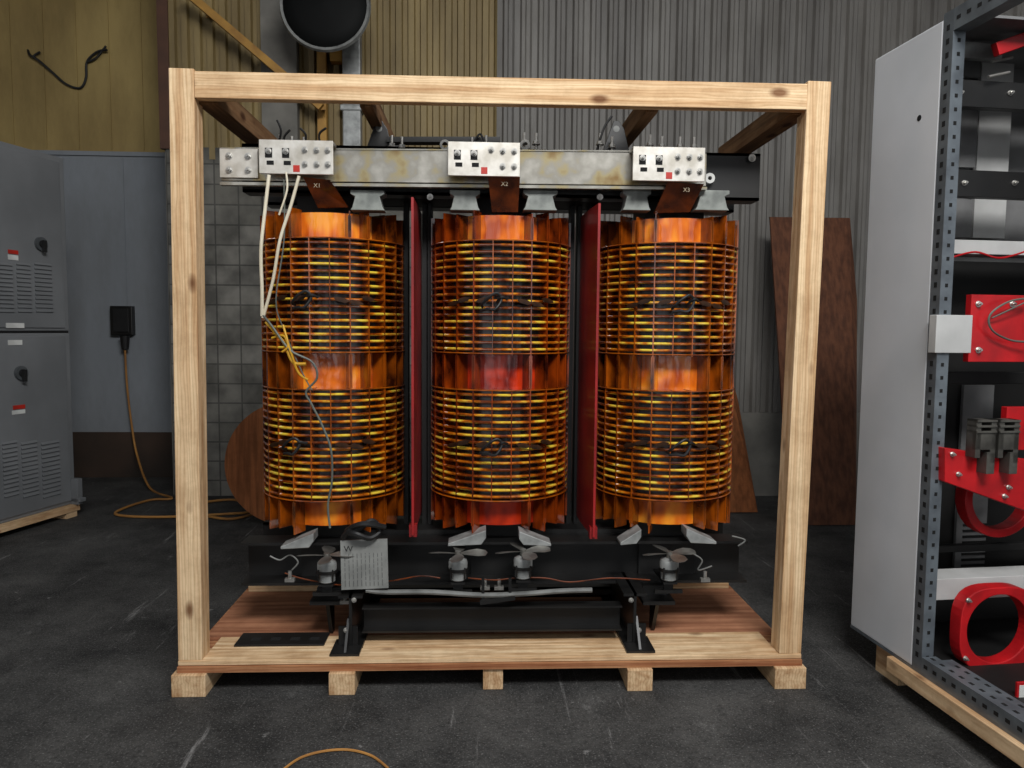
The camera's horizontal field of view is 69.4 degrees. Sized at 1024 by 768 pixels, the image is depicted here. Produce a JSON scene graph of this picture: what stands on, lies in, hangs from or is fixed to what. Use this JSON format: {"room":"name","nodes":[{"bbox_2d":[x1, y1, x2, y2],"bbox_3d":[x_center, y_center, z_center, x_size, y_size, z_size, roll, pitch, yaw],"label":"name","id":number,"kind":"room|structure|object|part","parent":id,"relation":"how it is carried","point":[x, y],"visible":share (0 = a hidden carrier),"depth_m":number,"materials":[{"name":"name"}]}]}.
{"room":"industrial workshop","nodes":[
{"label":"industrial workshop","id":0,"kind":"room"},
{"bbox_2d":[0,0,171,431],"bbox_3d":[-6.124,-2.416,6.954,6.368,5.755,0.120,0,4,-3],"label":"wall","id":1,"kind":"structure","parent":0,"point":[116,217],"depth_m":7.05,"materials":[{"name":"grey paint"}]},
{"bbox_2d":[27,45,107,88],"bbox_3d":[-4.168,-2.971,6.931,0.767,0.402,0.062,1,4,1],"label":"cable","id":2,"kind":"object","parent":1,"relation":"attached to","point":[103,49],"visible":1,"depth_m":6.93,"materials":[{"name":"black rubber"}]},
{"bbox_2d":[73,432,172,476],"bbox_3d":[-6.151,0.676,7.181,6.368,0.445,0.120,0,4,-3],"label":"baseboard","id":3,"kind":"structure","parent":1,"relation":"attached to","point":[95,454],"depth_m":7.23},
{"bbox_2d":[110,306,135,348],"bbox_3d":[-3.744,-0.540,7.087,0.207,0.413,0.145,0,4,-3],"label":"outlet box","id":4,"kind":"object","parent":1,"relation":"attached to","point":[122,318],"visible":1,"depth_m":7.08,"materials":[{"name":"black paint"}]},
{"bbox_2d":[112,309,128,331],"bbox_3d":[-3.743,-0.608,7.080,0.146,0.218,0.012,0,4,-3],"label":"socket","id":5,"kind":"object","parent":4,"relation":"attached to","point":[120,317],"depth_m":7.07,"materials":[{"name":"black plastic"}]},
{"bbox_2d":[114,350,251,519],"bbox_3d":[-3.035,0.375,6.199,2.201,1.258,0.867,3,5,34],"label":"extension cord","id":6,"kind":"object","parent":4,"relation":"hanging from","point":[213,515],"visible":0.71,"depth_m":6.23,"materials":[{"name":"orange rubber"}]},
{"bbox_2d":[165,150,173,493],"bbox_3d":[-2.955,-2.144,6.675,0.020,6.200,0.800,0,4,-3],"label":"wall","id":7,"kind":"structure","parent":0,"point":[165,150],"depth_m":6.39,"materials":[{"name":"metal"}]},
{"bbox_2d":[0,477,1021,767],"bbox_3d":[-1.045,1.462,0.804,16.000,0.100,13.600,0,4,-3],"label":"floor","id":8,"kind":"structure","parent":0,"point":[89,608],"depth_m":2.97,"materials":[{"name":"concrete"}]},
{"bbox_2d":[0,141,85,532],"bbox_3d":[-4.264,-0.327,5.072,1.590,2.787,1.610,1,4,13],"label":"tall cabinet","id":9,"kind":"object","parent":8,"relation":"on","point":[38,483],"visible":1,"depth_m":5.36,"materials":[{"name":"grey metal"}]},
{"bbox_2d":[0,262,14,312],"bbox_3d":[-3.505,-0.665,5.120,0.008,0.344,0.125,1,4,13],"label":"vent","id":10,"kind":"object","parent":9,"relation":"attached to","point":[7,269],"depth_m":5.14,"materials":[{"name":"grey metal"}]},
{"bbox_2d":[2,440,19,497],"bbox_3d":[-3.519,0.596,5.198,0.008,0.394,0.118,1,4,13],"label":"vent","id":11,"kind":"object","parent":9,"relation":"attached to","point":[10,448],"depth_m":5.20,"materials":[{"name":"grey metal"}]},
{"bbox_3d":[-3.459,-0.061,5.248,0.030,0.088,0.055,1,4,13],"label":"handle","id":12,"kind":"part","parent":9,"relation":"part of","materials":[{"name":"black plastic"}]},
{"bbox_2d":[16,262,31,312],"bbox_3d":[-3.471,-0.684,5.268,0.008,0.354,0.116,1,4,13],"label":"vent","id":13,"kind":"object","parent":9,"relation":"attached to","point":[23,269],"depth_m":5.27,"materials":[{"name":"grey metal"}]},
{"bbox_2d":[21,440,39,497],"bbox_3d":[-3.484,0.614,5.354,0.008,0.406,0.134,1,4,13],"label":"vent","id":14,"kind":"object","parent":9,"relation":"attached to","point":[30,449],"depth_m":5.36,"materials":[{"name":"grey metal"}]},
{"bbox_3d":[-3.567,-0.991,4.859,0.012,1.238,1.500,1,4,13],"label":"door","id":15,"kind":"part","parent":9,"relation":"part of","materials":[{"name":"grey paint"}]},
{"bbox_3d":[-3.578,0.321,4.955,0.012,1.273,1.500,1,4,13],"label":"door","id":16,"kind":"part","parent":9,"relation":"part of","materials":[{"name":"grey paint"}]},
{"bbox_3d":[-3.404,-1.003,5.384,0.030,0.088,0.055,1,4,13],"label":"handle","id":17,"kind":"part","parent":9,"relation":"part of","materials":[{"name":"black plastic"}]},
{"bbox_2d":[34,262,52,312],"bbox_3d":[-3.434,-0.705,5.429,0.008,0.365,0.149,1,4,13],"label":"vent","id":18,"kind":"object","parent":9,"relation":"attached to","point":[35,263],"depth_m":5.43,"materials":[{"name":"grey metal"}]},
{"bbox_2d":[41,440,60,498],"bbox_3d":[-3.444,0.635,5.534,0.008,0.420,0.161,1,4,13],"label":"vent","id":19,"kind":"object","parent":9,"relation":"attached to","point":[50,449],"depth_m":5.53,"materials":[{"name":"grey metal"}]},
{"bbox_2d":[225,407,264,520],"bbox_3d":[-1.681,0.595,5.544,0.920,0.920,0.094,0,4,-3],"label":"disc","id":20,"kind":"object","parent":8,"relation":"on","point":[244,463],"visible":0.2,"depth_m":5.52,"materials":[{"name":"brown wood"}]},
{"bbox_2d":[317,51,327,140],"bbox_3d":[-1.612,-0.998,6.350,0.075,3.984,0.064,0,4,-3],"label":"steel post","id":21,"kind":"object","parent":8,"relation":"on","point":[322,117],"visible":0.02,"depth_m":6.22,"materials":[{"name":"metal"}]},
{"bbox_2d":[284,748,388,767],"bbox_3d":[-0.596,1.283,2.526,0.362,0.009,0.132,0,4,-3],"label":"cable","id":22,"kind":"object","parent":8,"relation":"on","point":[335,749],"visible":1,"depth_m":2.56,"materials":[{"name":"orange rubber"}]},
{"bbox_2d":[169,68,830,696],"bbox_3d":[-0.071,-0.009,3.436,2.603,2.465,1.035,0,4,-3],"label":"wooden crate","id":23,"kind":"object","parent":8,"relation":"on","point":[708,624],"depth_m":2.99,"materials":[{"name":"brown wood"}]},
{"bbox_3d":[-1.277,-0.047,2.935,0.113,2.317,0.090,0,4,-3],"label":"post","id":24,"kind":"part","parent":23,"relation":"part of","materials":[{"name":"beige wood"}]},
{"bbox_3d":[-0.983,1.095,3.177,0.376,0.008,0.126,0,4,-3],"label":"steel strip","id":25,"kind":"part","parent":23,"relation":"part of","materials":[{"name":"black metal"}]},
{"bbox_2d":[219,115,760,656],"bbox_3d":[-0.074,-0.039,3.389,2.282,2.256,0.875,0,4,-3],"label":"transformer","id":26,"kind":"object","parent":23,"relation":"on","point":[589,364],"visible":1,"depth_m":3.20,"materials":[{"name":"orange metal"}]},
{"bbox_3d":[-1.114,-0.900,3.020,0.153,0.116,0.010,0,4,-3],"label":"plate","id":27,"kind":"part","parent":26,"relation":"part of","materials":[{"name":"silver metal"}]},
{"bbox_2d":[259,172,332,527],"bbox_3d":[-0.876,-0.124,3.007,0.295,1.442,0.045,0,4,-3],"label":"cords","id":28,"kind":"object","parent":26,"relation":"hanging from","point":[263,309],"visible":1,"depth_m":2.98,"materials":[{"name":"white plastic"}]},
{"bbox_3d":[-0.995,-0.552,2.962,0.068,0.560,0.034,3,5,31],"label":"cream cord","id":29,"kind":"part","parent":28,"relation":"part of","materials":[{"name":"white plastic"}]},
{"bbox_3d":[-0.931,-0.548,2.974,0.170,0.569,0.023,1,4,5],"label":"cream cord","id":30,"kind":"part","parent":28,"relation":"part of","materials":[{"name":"white plastic"}]},
{"bbox_3d":[-0.911,-0.757,2.945,0.042,0.171,0.008,0,4,-3],"label":"cream cord","id":31,"kind":"part","parent":28,"relation":"part of","materials":[{"name":"white plastic"}]},
{"bbox_3d":[-0.867,-0.912,3.003,0.293,0.134,0.075,0,4,-3],"label":"terminal plate","id":32,"kind":"part","parent":26,"relation":"part of","materials":[{"name":"silver metal"}]},
{"bbox_3d":[-0.776,0.723,3.100,0.195,0.035,0.195,4,5,37],"label":"fan blade","id":33,"kind":"part","parent":26,"relation":"part of","materials":[{"name":"metal"}]},
{"bbox_3d":[-0.618,0.754,3.099,0.202,0.212,0.029,0,4,-3],"label":"rating plate","id":34,"kind":"part","parent":26,"relation":"part of","materials":[{"name":"silver metal"}]},
{"bbox_3d":[-0.295,-1.051,3.201,0.488,0.032,0.060,0,4,-3],"label":"plate","id":35,"kind":"part","parent":26,"relation":"part of","materials":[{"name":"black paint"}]},
{"bbox_3d":[-0.228,0.721,3.124,0.195,0.035,0.195,5,6,44],"label":"fan blade","id":36,"kind":"part","parent":26,"relation":"part of","materials":[{"name":"metal"}]},
{"bbox_3d":[-0.115,-0.914,3.036,0.292,0.135,0.075,0,4,-3],"label":"terminal plate","id":37,"kind":"part","parent":26,"relation":"part of","materials":[{"name":"silver metal"}]},
{"bbox_3d":[0.047,0.715,3.136,0.195,0.035,0.195,3,5,26],"label":"fan blade","id":38,"kind":"part","parent":26,"relation":"part of","materials":[{"name":"metal"}]},
{"bbox_3d":[0.642,-0.905,3.071,0.298,0.137,0.075,0,4,-3],"label":"terminal plate","id":39,"kind":"part","parent":26,"relation":"part of","materials":[{"name":"silver metal"}]},
{"bbox_3d":[0.673,0.731,3.166,0.195,0.035,0.195,3,5,29],"label":"fan blade","id":40,"kind":"part","parent":26,"relation":"part of","materials":[{"name":"metal"}]},
{"bbox_3d":[1.185,-0.038,3.046,0.128,2.327,0.090,0,4,-3],"label":"post","id":41,"kind":"part","parent":23,"relation":"part of","materials":[{"name":"beige wood"}]},
{"bbox_2d":[730,388,757,511],"bbox_3d":[1.803,0.350,6.229,0.388,1.353,0.520,0,4,-3],"label":"plywood offcut","id":42,"kind":"object","parent":8,"relation":"on","point":[743,499],"visible":0.35,"depth_m":6.11,"materials":[{"name":"brown wood"}]},
{"bbox_2d":[769,217,856,524],"bbox_3d":[2.477,-0.159,5.921,0.733,2.426,0.720,0,4,-3],"label":"plywood board","id":43,"kind":"object","parent":8,"relation":"on","point":[832,494],"visible":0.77,"depth_m":5.91,"materials":[{"name":"brown wood"}]},
{"bbox_2d":[850,0,1023,767],"bbox_3d":[2.205,-0.032,2.626,1.165,2.670,1.485,0,4,-8],"label":"tall cabinet","id":44,"kind":"object","parent":8,"relation":"on","point":[938,589],"visible":1,"depth_m":2.99,"materials":[{"name":"metal"}]},
{"bbox_3d":[1.590,-0.135,3.074,0.020,2.499,0.415,0,4,-8],"label":"panel","id":45,"kind":"part","parent":44,"relation":"part of","materials":[{"name":"grey metal"}]},
{"bbox_3d":[2.190,1.151,2.763,1.120,0.011,1.385,0,4,-8],"label":"sill","id":46,"kind":"part","parent":44,"relation":"part of","materials":[{"name":"metal"}]},
{"bbox_3d":[1.697,1.134,2.455,0.061,0.061,0.914,0,4,-8],"label":"rail","id":47,"kind":"part","parent":44,"relation":"part of","materials":[{"name":"metal"}]},
{"bbox_3d":[2.065,0.436,3.312,0.151,0.865,0.019,0,4,-8],"label":"vent panel","id":48,"kind":"part","parent":44,"relation":"part of","materials":[{"name":"metal"}]},
{"bbox_3d":[2.193,1.132,2.812,1.100,0.020,1.285,0,4,-8],"label":"panel","id":49,"kind":"part","parent":44,"relation":"part of","materials":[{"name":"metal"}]},
{"bbox_3d":[1.762,1.139,2.457,0.051,0.051,0.900,0,4,-8],"label":"rail","id":50,"kind":"part","parent":44,"relation":"part of","materials":[{"name":"metal"}]},
{"bbox_3d":[1.718,-1.309,2.275,0.061,0.081,0.914,0,4,-8],"label":"rail","id":51,"kind":"part","parent":44,"relation":"part of","materials":[{"name":"metal"}]},
{"bbox_3d":[2.118,-0.151,3.346,1.100,2.499,0.020,0,4,-8],"label":"panel","id":52,"kind":"part","parent":44,"relation":"part of","materials":[{"name":"black metal"}]},
{"bbox_3d":[2.089,-1.020,3.222,0.154,0.762,0.020,0,4,-8],"label":"panel","id":53,"kind":"part","parent":44,"relation":"part of","materials":[{"name":"metal"}]},
{"bbox_3d":[1.913,-0.216,2.888,0.302,0.259,0.030,0,4,-8],"label":"insulator plate","id":54,"kind":"part","parent":44,"relation":"part of","materials":[{"name":"red plastic"}]},
{"bbox_3d":[2.170,-1.375,3.027,1.080,0.010,0.485,0,4,-8],"label":"roof panel","id":55,"kind":"part","parent":44,"relation":"part of","materials":[{"name":"black metal"}]},
{"bbox_3d":[1.914,-1.216,2.909,0.093,0.034,0.012,0,4,-8],"label":"tie rod","id":56,"kind":"part","parent":44,"relation":"part of","materials":[{"name":"metal"}]},
{"bbox_3d":[1.924,-1.274,2.907,0.093,0.034,0.012,0,4,-8],"label":"tie rod","id":57,"kind":"part","parent":44,"relation":"part of","materials":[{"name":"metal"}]},
{"bbox_3d":[2.030,0.175,2.943,0.172,0.172,0.030,0,4,-8],"label":"insulator plate","id":58,"kind":"part","parent":44,"relation":"part of","materials":[{"name":"red plastic"}]},
{"bbox_3d":[1.866,1.177,2.682,0.097,0.207,0.010,0,4,-8],"label":"label plate","id":59,"kind":"part","parent":44,"relation":"part of","materials":[{"name":"red plastic"}]},
{"bbox_3d":[1.868,1.135,2.673,0.085,0.101,0.002,0,4,-8],"label":"label plate","id":60,"kind":"part","parent":44,"relation":"part of","materials":[{"name":"white plastic"}]},
{"bbox_2d":[166,0,1023,495],"bbox_3d":[1.893,-2.090,6.515,9.652,6.200,0.160,0,4,-3],"label":"wall","id":61,"kind":"structure","parent":0,"point":[837,42],"depth_m":6.40,"materials":[{"name":"grey metal"}]},
{"bbox_2d":[156,0,169,149],"bbox_3d":[-2.908,-3.596,6.143,0.090,3.227,0.050,0,4,-3],"label":"trim","id":62,"kind":"structure","parent":61,"relation":"attached to","point":[161,5],"depth_m":6.19,"materials":[{"name":"brown wood"}]},
{"bbox_2d":[190,0,325,111],"bbox_3d":[-2.095,-2.723,6.118,1.127,0.936,0.269,0,4,-3],"label":"diagonal brace","id":63,"kind":"object","parent":61,"relation":"attached to","point":[210,13],"visible":0.84,"depth_m":5.98,"materials":[{"name":"brown wood"}]},
{"bbox_2d":[260,0,299,212],"bbox_3d":[-1.949,-2.106,6.271,0.293,6.200,0.140,0,4,-3],"label":"trim","id":64,"kind":"structure","parent":61,"relation":"attached to","point":[277,43],"depth_m":6.16,"materials":[{"name":"metal"}]},
{"bbox_2d":[279,0,370,64],"bbox_3d":[-1.448,-2.930,5.941,0.700,0.700,0.609,0,4,-3],"label":"convex mirror","id":65,"kind":"object","parent":61,"relation":"attached to","point":[331,26],"visible":0.99,"depth_m":5.67,"materials":[{"name":"black mirror"}]},
{"bbox_2d":[340,35,362,145],"bbox_3d":[-1.349,-2.000,6.263,0.190,6.000,0.114,0,4,-3],"label":"duct","id":66,"kind":"object","parent":61,"relation":"attached to","point":[351,55],"visible":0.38,"depth_m":6.19,"materials":[{"name":"metal"}]}
]}

